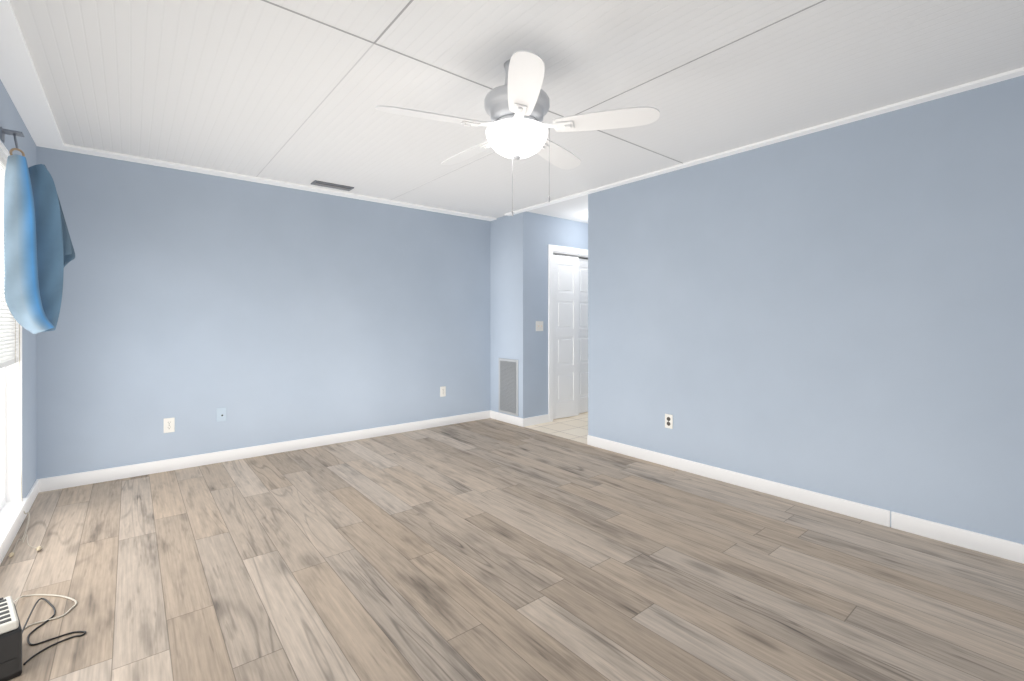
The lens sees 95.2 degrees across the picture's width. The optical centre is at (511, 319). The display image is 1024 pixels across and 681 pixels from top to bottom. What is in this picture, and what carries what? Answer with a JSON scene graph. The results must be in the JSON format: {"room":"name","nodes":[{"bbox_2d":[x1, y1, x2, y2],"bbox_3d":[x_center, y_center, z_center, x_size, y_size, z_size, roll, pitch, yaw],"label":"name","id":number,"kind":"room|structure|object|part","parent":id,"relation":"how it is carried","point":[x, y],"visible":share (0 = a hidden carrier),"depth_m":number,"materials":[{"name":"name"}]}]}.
{"room":"empty living room","nodes":[
{"label":"empty living room","id":0,"kind":"room"},
{"bbox_2d":[0,79,35,497],"bbox_3d":[-2.398,-0.010,2.038,0.120,2.440,3.090,0,0,-39],"label":"wall","id":1,"kind":"structure","parent":0,"point":[28,394],"depth_m":2.96,"materials":[{"name":"paint"}]},
{"bbox_2d":[0,0,63,145],"bbox_3d":[-1.399,-1.222,1.027,0.150,0.016,5.660,0,0,-39],"label":"ceiling beam","id":2,"kind":"structure","parent":1,"relation":"attached to","point":[20,80],"depth_m":2.39,"materials":[{"name":"white paint"}]},
{"bbox_2d":[0,127,74,333],"bbox_3d":[-2.505,-0.451,2.479,0.271,1.051,0.157,0,0,-39],"label":"curtain","id":3,"kind":"object","parent":1,"relation":"hanging from","point":[39,253],"visible":1,"depth_m":2.43,"materials":[{"name":"fabric"}]},
{"bbox_2d":[36,146,489,478],"bbox_3d":[-1.882,-0.010,4.530,4.070,2.440,0.120,0,0,-39],"label":"wall","id":4,"kind":"structure","parent":0,"point":[192,302],"depth_m":4.06,"materials":[{"name":"paint"}]},
{"bbox_2d":[164,418,174,432],"bbox_3d":[-2.744,0.845,3.744,0.072,0.116,0.009,0,0,-39],"label":"electrical outlet","id":5,"kind":"object","parent":4,"relation":"attached to","point":[169,424],"visible":1,"depth_m":3.74,"materials":[{"name":"white plastic"}]},
{"bbox_2d":[217,407,226,421],"bbox_3d":[-2.466,0.805,3.973,0.072,0.116,0.006,0,0,-39],"label":"outlet plate","id":6,"kind":"object","parent":4,"relation":"attached to","point":[221,414],"visible":1,"depth_m":3.97,"materials":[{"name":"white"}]},
{"bbox_2d":[36,410,489,491],"bbox_3d":[-1.793,1.163,4.516,3.950,0.095,0.014,0,0,-39],"label":"baseboard","id":7,"kind":"structure","parent":4,"relation":"attached to","point":[87,478],"depth_m":4.02,"materials":[{"name":"white wood"}]},
{"bbox_2d":[34,141,496,220],"bbox_3d":[-1.756,-1.222,4.471,3.950,0.016,0.130,0,0,-39],"label":"trim","id":8,"kind":"structure","parent":4,"relation":"attached to","point":[107,154],"depth_m":3.97,"materials":[{"name":"white wood"}]},
{"bbox_2d":[440,386,445,396],"bbox_3d":[-0.787,0.820,5.340,0.072,0.116,0.009,0,0,-39],"label":"electrical outlet","id":9,"kind":"object","parent":4,"relation":"attached to","point":[442,391],"visible":1,"depth_m":5.34,"materials":[{"name":"white plastic"}]},
{"bbox_2d":[0,418,1023,680],"bbox_3d":[-0.014,1.260,2.240,4.070,0.100,6.030,0,0,-39],"label":"floor","id":10,"kind":"structure","parent":0,"point":[488,550],"depth_m":2.20,"materials":[{"name":"brown wood"}]},
{"bbox_2d":[0,594,86,680],"bbox_3d":[-1.870,1.114,1.817,0.339,0.194,0.671,0,0,-39],"label":"ups","id":11,"kind":"object","parent":10,"relation":"on","point":[11,631],"visible":1,"depth_m":1.58,"materials":[{"name":"black plastic"}]},
{"bbox_3d":[-1.931,1.122,1.931,0.200,0.178,0.416,0,0,-39],"label":"cord beige","id":12,"kind":"part","parent":11,"relation":"part of","materials":[{"name":"beige plastic"}]},
{"bbox_3d":[-1.815,1.189,1.869,0.189,0.044,0.497,0,0,-39],"label":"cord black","id":13,"kind":"part","parent":11,"relation":"part of","materials":[{"name":"black"}]},
{"bbox_2d":[10,0,1023,222],"bbox_3d":[1.024,-1.279,3.087,6.750,0.102,6.030,0,0,-39],"label":"ceiling","id":14,"kind":"structure","parent":0,"point":[244,87],"depth_m":2.36,"materials":[{"name":"white paint"}]},
{"bbox_2d":[311,180,353,190],"bbox_3d":[-1.640,-1.224,4.282,0.350,0.012,0.130,0,0,-39],"label":"ceiling vent","id":15,"kind":"object","parent":14,"relation":"in","point":[332,185],"visible":1,"depth_m":4.26,"materials":[{"name":"grey metal"}]},
{"bbox_2d":[375,50,659,215],"bbox_3d":[-0.012,-0.876,2.309,1.262,0.707,1.205,0,0,-39],"label":"ceiling fan","id":16,"kind":"object","parent":14,"relation":"hanging from","point":[517,106],"visible":1,"depth_m":2.15,"materials":[{"name":"grey"}]},
{"bbox_3d":[-0.331,-0.920,2.136,0.550,0.040,0.238,0,0,-39],"label":"blade","id":17,"kind":"part","parent":16,"relation":"part of","materials":[{"name":"white wood"}]},
{"bbox_3d":[-0.214,-0.920,2.556,0.132,0.040,0.568,0,0,-39],"label":"blade","id":18,"kind":"part","parent":16,"relation":"part of","materials":[{"name":"white wood"}]},
{"bbox_3d":[0.024,-1.093,2.265,0.316,0.275,0.316,0,0,-39],"label":"motor","id":19,"kind":"part","parent":16,"relation":"part of","materials":[{"name":"grey metal"}]},
{"bbox_3d":[0.024,-0.852,2.265,0.302,0.124,0.302,0,0,-39],"label":"lamp shade","id":20,"kind":"part","parent":16,"relation":"part of","materials":[{"name":"white glass"}]},
{"bbox_3d":[0.043,-0.920,1.889,0.376,0.040,0.484,0,0,-39],"label":"blade","id":21,"kind":"part","parent":16,"relation":"part of","materials":[{"name":"white wood"}]},
{"bbox_3d":[0.091,-0.729,2.315,0.084,0.412,0.199,0,0,-39],"label":"pull chain","id":22,"kind":"part","parent":16,"relation":"part of","materials":[{"name":"silver metal"}]},
{"bbox_3d":[0.221,-0.920,2.586,0.550,0.040,0.238,0,0,-39],"label":"blade","id":23,"kind":"part","parent":16,"relation":"part of","materials":[{"name":"white"}]},
{"bbox_3d":[0.389,-0.920,2.171,0.376,0.040,0.484,0,0,-39],"label":"blade","id":24,"kind":"part","parent":16,"relation":"part of","materials":[{"name":"white wood"}]},
{"bbox_2d":[516,212,587,417],"bbox_3d":[0.622,-0.010,5.772,1.380,2.440,0.120,0,0,-39],"label":"wall","id":25,"kind":"structure","parent":0,"point":[533,236],"depth_m":5.40,"materials":[{"name":"paint"}]},
{"bbox_2d":[522,414,548,426],"bbox_3d":[0.275,1.163,5.403,0.404,0.095,0.014,0,0,-39],"label":"baseboard","id":26,"kind":"structure","parent":25,"relation":"attached to","point":[534,420],"depth_m":5.39,"materials":[{"name":"white wood"}]},
{"bbox_2d":[536,321,542,330],"bbox_3d":[0.324,0.075,5.441,0.116,0.116,0.016,0,0,-39],"label":"light switch","id":27,"kind":"object","parent":25,"relation":"attached to","point":[539,325],"visible":1,"depth_m":5.44,"materials":[{"name":"white plastic"}]},
{"bbox_2d":[548,244,587,421],"bbox_3d":[0.805,0.160,5.911,1.060,2.100,0.136,0,0,-39],"label":"door frame","id":28,"kind":"structure","parent":25,"relation":"attached to","point":[561,250],"depth_m":5.55,"materials":[{"name":"white wood"}]},
{"bbox_2d":[553,255,587,418],"bbox_3d":[0.799,0.207,5.918,0.891,1.982,0.123,0,0,-39],"label":"bifold door","id":29,"kind":"structure","parent":25,"relation":"in","point":[570,335],"depth_m":5.79,"materials":[{"name":"white wood"}]},
{"bbox_2d":[526,412,587,443],"bbox_3d":[1.432,1.260,5.807,2.680,0.100,1.090,0,0,-39],"label":"floor","id":30,"kind":"structure","parent":0,"point":[574,428],"depth_m":5.25,"materials":[{"name":"beige tile"}]},
{"bbox_2d":[490,75,1023,543],"bbox_3d":[1.609,-0.010,3.564,0.120,2.440,6.030,0,0,-39],"label":"wall","id":31,"kind":"structure","parent":0,"point":[837,311],"depth_m":2.95,"materials":[{"name":"paint"}]},
{"bbox_2d":[490,410,522,426],"bbox_3d":[-0.072,1.163,5.520,0.014,0.095,0.606,0,0,-39],"label":"baseboard","id":32,"kind":"structure","parent":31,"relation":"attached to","point":[510,419],"depth_m":5.50,"materials":[{"name":"white wood"}]},
{"bbox_2d":[499,358,517,415],"bbox_3d":[-0.045,0.782,5.487,0.015,0.645,0.360,0,0,-39],"label":"air vent","id":33,"kind":"object","parent":31,"relation":"in","point":[508,386],"visible":1,"depth_m":5.48,"materials":[{"name":"grey metal"}]},
{"bbox_2d":[665,414,672,428],"bbox_3d":[1.291,0.837,3.853,0.009,0.116,0.072,0,0,-39],"label":"electrical outlet","id":34,"kind":"object","parent":31,"relation":"attached to","point":[668,420],"visible":1,"depth_m":3.85,"materials":[{"name":"white plastic"}]},
{"bbox_2d":[504,67,1023,215],"bbox_3d":[1.651,-1.222,3.359,0.075,0.016,5.420,0,0,-39],"label":"trim","id":35,"kind":"structure","parent":31,"relation":"attached to","point":[1011,74],"depth_m":2.99,"materials":[{"name":"white wood"}]},
{"bbox_2d":[587,435,1023,563],"bbox_3d":[2.060,1.163,2.906,0.014,0.095,4.200,0,0,-39],"label":"baseboard","id":36,"kind":"structure","parent":31,"relation":"attached to","point":[876,515],"depth_m":2.92,"materials":[{"name":"white wood"}]},
{"bbox_3d":[-0.568,-0.010,-0.205,0.120,2.440,2.700,0,0,-39],"label":"wall","id":37,"kind":"structure","parent":0,"visible":0},
{"bbox_2d":[0,479,38,564],"bbox_3d":[-1.488,1.163,1.029,0.014,0.095,5.776,0,0,-39],"label":"baseboard","id":38,"kind":"structure","parent":37,"relation":"attached to","point":[10,538],"depth_m":2.72,"materials":[{"name":"white wood"}]},
{"bbox_3d":[-2.224,1.160,1.825,0.120,0.100,2.540,0,0,-39],"label":"wall","id":39,"kind":"structure","parent":0,"visible":0},
{"bbox_2d":[0,140,21,510],"bbox_3d":[-2.224,0.100,1.825,0.120,2.020,2.540,0,0,-39],"label":"window","id":40,"kind":"structure","parent":39,"relation":"in","point":[2,437],"depth_m":2.80,"materials":[{"name":"white"}]},
{"bbox_2d":[0,148,41,556],"bbox_3d":[-2.143,0.160,1.891,0.209,2.097,2.480,0,0,-39],"label":"window blind","id":41,"kind":"object","parent":40,"relation":"attached to","point":[7,352],"visible":0.69,"depth_m":2.59,"materials":[{"name":"white plastic"}]},
{"bbox_2d":[0,497,28,549],"bbox_3d":[-2.221,1.103,1.841,0.145,0.025,2.560,0,0,-39],"label":"window sill","id":42,"kind":"structure","parent":39,"relation":"on","point":[10,513],"depth_m":2.60,"materials":[{"name":"white wood"}]}
]}

